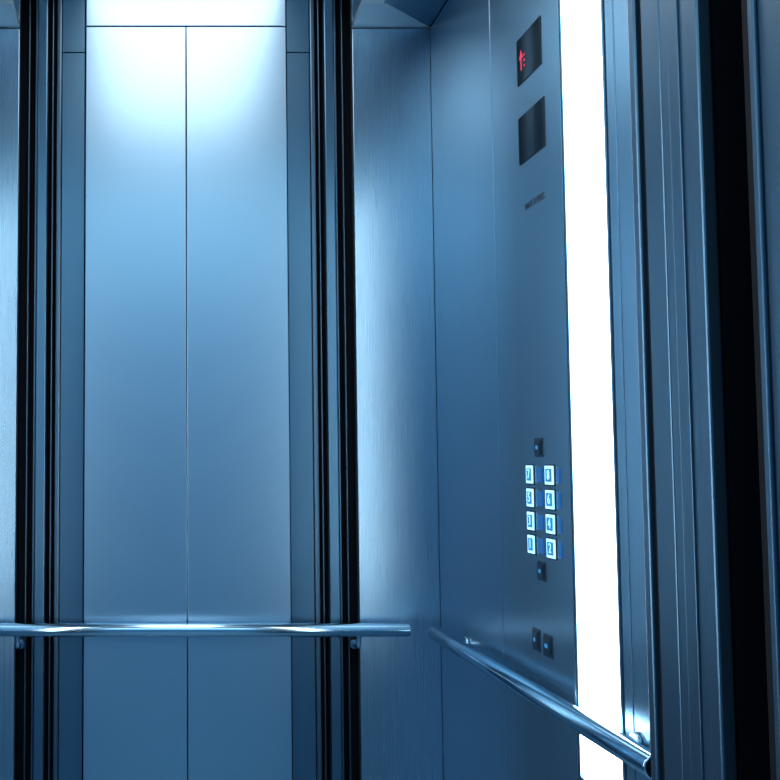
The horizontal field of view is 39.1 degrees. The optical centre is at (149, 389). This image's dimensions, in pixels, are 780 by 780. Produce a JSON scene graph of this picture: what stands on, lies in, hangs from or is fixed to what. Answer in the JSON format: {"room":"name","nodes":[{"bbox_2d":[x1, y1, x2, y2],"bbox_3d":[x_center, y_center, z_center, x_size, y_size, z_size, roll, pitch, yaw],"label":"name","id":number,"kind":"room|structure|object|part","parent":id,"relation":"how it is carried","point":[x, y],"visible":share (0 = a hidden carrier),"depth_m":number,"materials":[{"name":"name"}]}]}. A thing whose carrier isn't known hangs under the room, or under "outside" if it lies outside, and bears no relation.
{"room":"elevator interior","nodes":[
{"label":"elevator interior","id":0,"kind":"room"},
{"bbox_2d":[0,29,442,779],"bbox_3d":[0.105,0.268,3.004,1.430,2.658,0.030,0,-4,0],"label":"wall","id":1,"kind":"structure","parent":0,"point":[398,574],"depth_m":3.01,"materials":[{"name":"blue metal"}]},
{"bbox_2d":[0,0,20,31],"bbox_3d":[-0.496,-1.130,3.096,0.228,0.138,0.030,0,-4,0],"label":"header","id":2,"kind":"object","parent":1,"relation":"attached to","point":[17,3],"visible":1,"depth_m":3.08,"materials":[{"name":"blue metal"}]},
{"bbox_3d":[-0.496,0.268,3.004,0.228,2.658,0.030,0,-4,0],"label":"panel","id":3,"kind":"part","parent":1,"relation":"part of","materials":[{"name":"blue metal"}]},
{"bbox_2d":[53,0,62,779],"bbox_3d":[-0.266,0.198,3.010,0.013,2.800,0.026,0,-4,0],"label":"recess edge","id":4,"kind":"object","parent":1,"relation":"attached to","point":[60,2],"visible":1,"depth_m":3.01,"materials":[{"name":"blue metal"}]},
{"bbox_3d":[-0.224,0.303,3.008,0.066,2.590,0.018,0,-4,0],"label":"recess panel","id":5,"kind":"part","parent":1,"relation":"part of","materials":[{"name":"blue"}]},
{"bbox_2d":[63,0,85,52],"bbox_3d":[-0.224,-1.096,3.099,0.066,0.207,0.018,0,-4,0],"label":"header","id":6,"kind":"object","parent":1,"relation":"attached to","point":[73,10],"visible":1,"depth_m":3.09,"materials":[{"name":"blue"}]},
{"bbox_2d":[83,27,186,779],"bbox_3d":[-0.041,0.268,2.998,0.290,2.658,0.042,0,-4,0],"label":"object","id":7,"kind":"structure","parent":1,"relation":"in","point":[135,711],"depth_m":2.99,"materials":[{"name":"silver metal"}]},
{"bbox_2d":[86,0,285,26],"bbox_3d":[0.105,-1.131,3.090,0.582,0.138,0.042,0,-4,0],"label":"ceiling light","id":8,"kind":"object","parent":1,"relation":"attached to","point":[99,13],"depth_m":3.07,"materials":[{"name":"white plastic"}]},
{"bbox_2d":[0,623,410,648],"bbox_3d":[0.105,0.686,2.933,1.220,0.082,0.124,0,-4,0],"label":"handrail","id":9,"kind":"object","parent":1,"relation":"attached to","point":[17,630],"visible":1,"depth_m":2.88,"materials":[{"name":"silver metal"}]},
{"bbox_2d":[186,27,291,779],"bbox_3d":[0.251,0.268,2.998,0.290,2.658,0.042,0,-4,0],"label":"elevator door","id":10,"kind":"structure","parent":1,"relation":"in","point":[239,704],"depth_m":2.99,"materials":[{"name":"silver metal"}]},
{"bbox_2d":[285,0,308,52],"bbox_3d":[0.434,-1.096,3.099,0.066,0.207,0.018,0,-4,0],"label":"header","id":11,"kind":"object","parent":1,"relation":"attached to","point":[297,11],"visible":0.85,"depth_m":3.09,"materials":[{"name":"blue"}]},
{"bbox_3d":[0.434,0.303,3.008,0.066,2.590,0.018,0,-4,0],"label":"recess panel","id":12,"kind":"part","parent":1,"relation":"part of","materials":[{"name":"blue"}]},
{"bbox_2d":[308,0,321,779],"bbox_3d":[0.475,0.198,3.010,0.013,2.800,0.026,0,-4,0],"label":"door frame","id":13,"kind":"structure","parent":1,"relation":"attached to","point":[310,2],"depth_m":3.01,"materials":[{"name":"blue metal"}]},
{"bbox_2d":[350,0,429,31],"bbox_3d":[0.706,-1.130,3.096,0.228,0.138,0.030,0,-4,0],"label":"header","id":14,"kind":"object","parent":1,"relation":"attached to","point":[354,4],"visible":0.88,"depth_m":3.08,"materials":[{"name":"blue metal"}]},
{"bbox_3d":[0.706,0.268,3.004,0.228,2.658,0.030,0,-4,0],"label":"panel","id":15,"kind":"part","parent":1,"relation":"part of","materials":[{"name":"blue metal"}]},
{"bbox_2d":[0,0,446,26],"bbox_3d":[0.105,-1.186,2.400,1.431,0.158,1.435,0,-4,0],"label":"ceiling","id":16,"kind":"structure","parent":0,"point":[370,13],"depth_m":2.98,"materials":[{"name":"blue metal"}]},
{"bbox_2d":[15,0,443,779],"bbox_3d":[0.105,0.151,3.054,1.550,2.900,0.045,0,-4,0],"label":"backing","id":17,"kind":"object","parent":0,"point":[25,4],"visible":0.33,"depth_m":3.04,"materials":[{"name":"black"}]},
{"bbox_2d":[24,0,30,779],"bbox_3d":[-0.353,0.198,3.015,0.002,2.800,0.024,0,-4,0],"label":"channel fin","id":18,"kind":"object","parent":17,"relation":"attached to","point":[30,0],"visible":1,"depth_m":3.02,"materials":[{"name":"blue metal"}]},
{"bbox_2d":[33,0,48,779],"bbox_3d":[-0.313,0.198,3.007,0.028,2.800,0.032,0,-4,0],"label":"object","id":19,"kind":"object","parent":17,"relation":"attached to","point":[43,19],"visible":1,"depth_m":3.00,"materials":[{"name":"blue"}]},
{"bbox_2d":[31,0,38,779],"bbox_3d":[-0.332,0.198,3.011,0.005,2.800,0.026,0,-4,0],"label":"channel post lip","id":20,"kind":"object","parent":19,"relation":"attached to","point":[37,1],"depth_m":3.02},
{"bbox_2d":[48,0,54,779],"bbox_3d":[-0.284,0.198,3.017,0.003,2.800,0.022,0,-4,0],"label":"channel fin","id":21,"kind":"object","parent":17,"relation":"attached to","point":[53,0],"visible":1,"depth_m":3.02,"materials":[{"name":"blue metal"}]},
{"bbox_2d":[316,0,326,779],"bbox_3d":[0.494,0.198,3.017,0.003,2.800,0.022,0,-4,0],"label":"channel fin","id":22,"kind":"object","parent":17,"relation":"attached to","point":[317,21],"visible":1,"depth_m":3.02,"materials":[{"name":"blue metal"}]},
{"bbox_2d":[322,0,341,779],"bbox_3d":[0.523,0.198,3.007,0.028,2.800,0.032,0,-4,0],"label":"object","id":23,"kind":"object","parent":17,"relation":"attached to","point":[327,5],"visible":1,"depth_m":3.01,"materials":[{"name":"blue"}]},
{"bbox_2d":[333,0,343,779],"bbox_3d":[0.542,0.198,3.011,0.005,2.800,0.026,0,-4,0],"label":"channel post lip","id":24,"kind":"object","parent":23,"relation":"attached to","point":[334,42],"depth_m":3.01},
{"bbox_2d":[339,0,350,779],"bbox_3d":[0.563,0.198,3.015,0.002,2.800,0.024,0,-4,0],"label":"channel fin","id":25,"kind":"object","parent":17,"relation":"attached to","point":[340,1],"visible":1,"depth_m":3.02,"materials":[{"name":"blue metal"}]},
{"bbox_2d":[430,0,650,779],"bbox_3d":[0.830,0.221,2.290,0.020,2.660,1.399,0,-4,0],"label":"wall","id":26,"kind":"structure","parent":0,"point":[480,540],"depth_m":2.57,"materials":[{"name":"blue metal"}]},
{"bbox_3d":[0.830,0.249,2.725,0.020,2.660,0.526,0,-4,0],"label":"panel","id":27,"kind":"part","parent":26,"relation":"part of","materials":[{"name":"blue metal"}]},
{"bbox_3d":[0.830,0.227,2.392,0.020,2.660,0.134,0,-4,0],"label":"narrow panel","id":28,"kind":"part","parent":26,"relation":"part of","materials":[{"name":"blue metal"}]},
{"bbox_2d":[428,626,650,778],"bbox_3d":[0.786,0.621,2.224,0.067,0.048,1.250,0,-4,0],"label":"handrail","id":29,"kind":"object","parent":26,"relation":"attached to","point":[630,750],"visible":0.95,"depth_m":1.96,"materials":[{"name":"silver metal"}]},
{"bbox_2d":[508,0,578,779],"bbox_3d":[0.815,0.213,2.179,0.009,2.660,0.283,0,-4,0],"label":"control panel","id":30,"kind":"object","parent":26,"relation":"attached to","point":[543,404],"visible":1,"depth_m":2.17,"materials":[{"name":"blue metal"}]},
{"bbox_3d":[0.815,0.177,2.198,0.004,0.030,0.030,0,-4,0],"label":"label plate","id":31,"kind":"part","parent":30,"relation":"part of","materials":[{"name":"blue plastic"}]},
{"bbox_3d":[0.815,0.227,2.195,0.004,0.030,0.030,0,-4,0],"label":"label plate","id":32,"kind":"part","parent":30,"relation":"part of","materials":[{"name":"blue plastic"}]},
{"bbox_3d":[0.815,0.276,2.192,0.004,0.030,0.030,0,-4,0],"label":"label plate","id":33,"kind":"part","parent":30,"relation":"part of","materials":[{"name":"blue plastic"}]},
{"bbox_3d":[0.815,0.326,2.188,0.004,0.030,0.030,0,-4,0],"label":"label plate","id":34,"kind":"part","parent":30,"relation":"part of","materials":[{"name":"blue plastic"}]},
{"bbox_3d":[0.815,0.171,2.095,0.004,0.030,0.015,0,-4,0],"label":"label plate","id":35,"kind":"part","parent":30,"relation":"part of","materials":[{"name":"blue plastic"}]},
{"bbox_3d":[0.815,0.220,2.092,0.004,0.030,0.015,0,-4,0],"label":"label plate","id":36,"kind":"part","parent":30,"relation":"part of","materials":[{"name":"blue plastic"}]},
{"bbox_3d":[0.815,0.270,2.088,0.004,0.030,0.015,0,-4,0],"label":"label plate","id":37,"kind":"part","parent":30,"relation":"part of","materials":[{"name":"blue plastic"}]},
{"bbox_3d":[0.815,0.319,2.085,0.004,0.030,0.015,0,-4,0],"label":"label plate","id":38,"kind":"part","parent":30,"relation":"part of","materials":[{"name":"blue plastic"}]},
{"bbox_2d":[559,0,626,779],"bbox_3d":[0.827,-0.082,1.956,0.020,1.640,0.193,0,-4,0],"label":"led light strip","id":39,"kind":"object","parent":26,"relation":"attached to","point":[591,357],"visible":0.93,"depth_m":1.94,"materials":[{"name":"white plastic"}]},
{"bbox_3d":[0.827,-0.076,2.049,0.020,1.640,0.006,0,-4,0],"label":"frame","id":40,"kind":"part","parent":39,"relation":"part of","materials":[{"name":"blue metal"}]},
{"bbox_3d":[0.827,-0.088,1.863,0.020,1.640,0.006,0,-4,0],"label":"frame","id":41,"kind":"part","parent":39,"relation":"part of","materials":[{"name":"blue metal"}]},
{"bbox_2d":[604,0,635,779],"bbox_3d":[0.830,0.190,1.822,0.020,2.660,0.033,0,-4,0],"label":"strip","id":42,"kind":"object","parent":26,"relation":"attached to","point":[608,4],"visible":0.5,"depth_m":1.83,"materials":[{"name":"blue metal"}]},
{"bbox_3d":[0.830,0.182,1.697,0.020,2.660,0.211,0,-4,0],"label":"panel","id":43,"kind":"part","parent":26,"relation":"part of","materials":[{"name":"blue metal"}]},
{"bbox_2d":[638,0,664,779],"bbox_3d":[0.759,0.103,1.564,0.012,2.800,0.019,0,-4,0],"label":"seal","id":44,"kind":"object","parent":26,"relation":"attached to","point":[639,6],"visible":0.25,"depth_m":1.58,"materials":[{"name":"black"}]},
{"bbox_2d":[640,0,683,779],"bbox_3d":[0.755,0.100,1.526,0.019,2.800,0.055,0,-4,0],"label":"door frame","id":45,"kind":"structure","parent":26,"relation":"attached to","point":[650,19],"depth_m":1.53,"materials":[{"name":"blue metal"}]},
{"bbox_2d":[627,0,770,779],"bbox_3d":[0.825,0.098,1.492,0.160,2.800,0.206,0,-4,0],"label":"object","id":46,"kind":"structure","parent":0,"point":[728,91],"depth_m":1.41,"materials":[{"name":"black metal"}]},
{"bbox_3d":[0.755,0.104,1.584,0.020,2.800,0.021,0,-4,0],"label":"return edge","id":47,"kind":"part","parent":46,"relation":"part of","materials":[{"name":"silver metal"}]},
{"bbox_2d":[659,0,691,779],"bbox_3d":[0.756,0.098,1.487,0.018,2.800,0.021,0,-4,0],"label":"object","id":48,"kind":"structure","parent":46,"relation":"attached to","point":[662,3],"depth_m":1.49,"materials":[{"name":"blue metal"}]},
{"bbox_2d":[666,0,704,779],"bbox_3d":[0.755,0.096,1.461,0.019,2.800,0.029,0,-4,0],"label":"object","id":49,"kind":"structure","parent":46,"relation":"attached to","point":[672,9],"depth_m":1.47,"materials":[{"name":"blue metal"}]},
{"bbox_2d":[678,0,712,779],"bbox_3d":[0.757,0.094,1.434,0.016,2.800,0.026,0,-4,0],"label":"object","id":50,"kind":"structure","parent":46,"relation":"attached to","point":[703,624],"depth_m":1.44,"materials":[{"name":"blue metal"}]},
{"bbox_2d":[686,0,736,779],"bbox_3d":[0.755,0.092,1.407,0.020,2.800,0.027,0,-4,0],"label":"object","id":51,"kind":"structure","parent":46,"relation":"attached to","point":[723,736],"depth_m":1.40,"materials":[{"name":"blue metal"}]},
{"bbox_2d":[747,0,779,779],"bbox_3d":[0.742,0.083,1.258,0.006,2.800,0.012,0,-4,0],"label":"bead","id":52,"kind":"object","parent":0,"point":[751,4],"depth_m":1.26},
{"bbox_3d":[0.100,1.463,0.144,5.400,0.100,5.680,0,-4,0],"label":"floor","id":53,"kind":"structure","parent":0,"visible":0},
{"bbox_2d":[741,8,770,774],"bbox_3d":[0.855,0.088,1.333,0.100,2.800,0.112,0,-4,0],"label":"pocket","id":54,"kind":"object","parent":53,"relation":"on","point":[741,8],"visible":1,"depth_m":1.39,"materials":[{"name":"black"}]},
{"bbox_2d":[741,0,776,779],"bbox_3d":[0.791,0.087,1.332,0.028,2.800,0.020,0,-4,0],"label":"seal","id":55,"kind":"object","parent":54,"relation":"attached to","point":[743,2],"visible":0.38,"depth_m":1.34,"materials":[{"name":"black rubber"}]},
{"bbox_3d":[1.853,-0.023,1.179,1.895,3.000,0.150,0,-4,0],"label":"lobby face","id":56,"kind":"object","parent":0,"visible":0},
{"bbox_2d":[756,0,779,603],"bbox_3d":[0.825,0.078,1.185,0.160,2.800,0.175,0,-4,0],"label":"door frame","id":57,"kind":"structure","parent":56,"relation":"attached to","point":[768,11],"depth_m":1.26,"materials":[{"name":"blue metal"}]}
]}

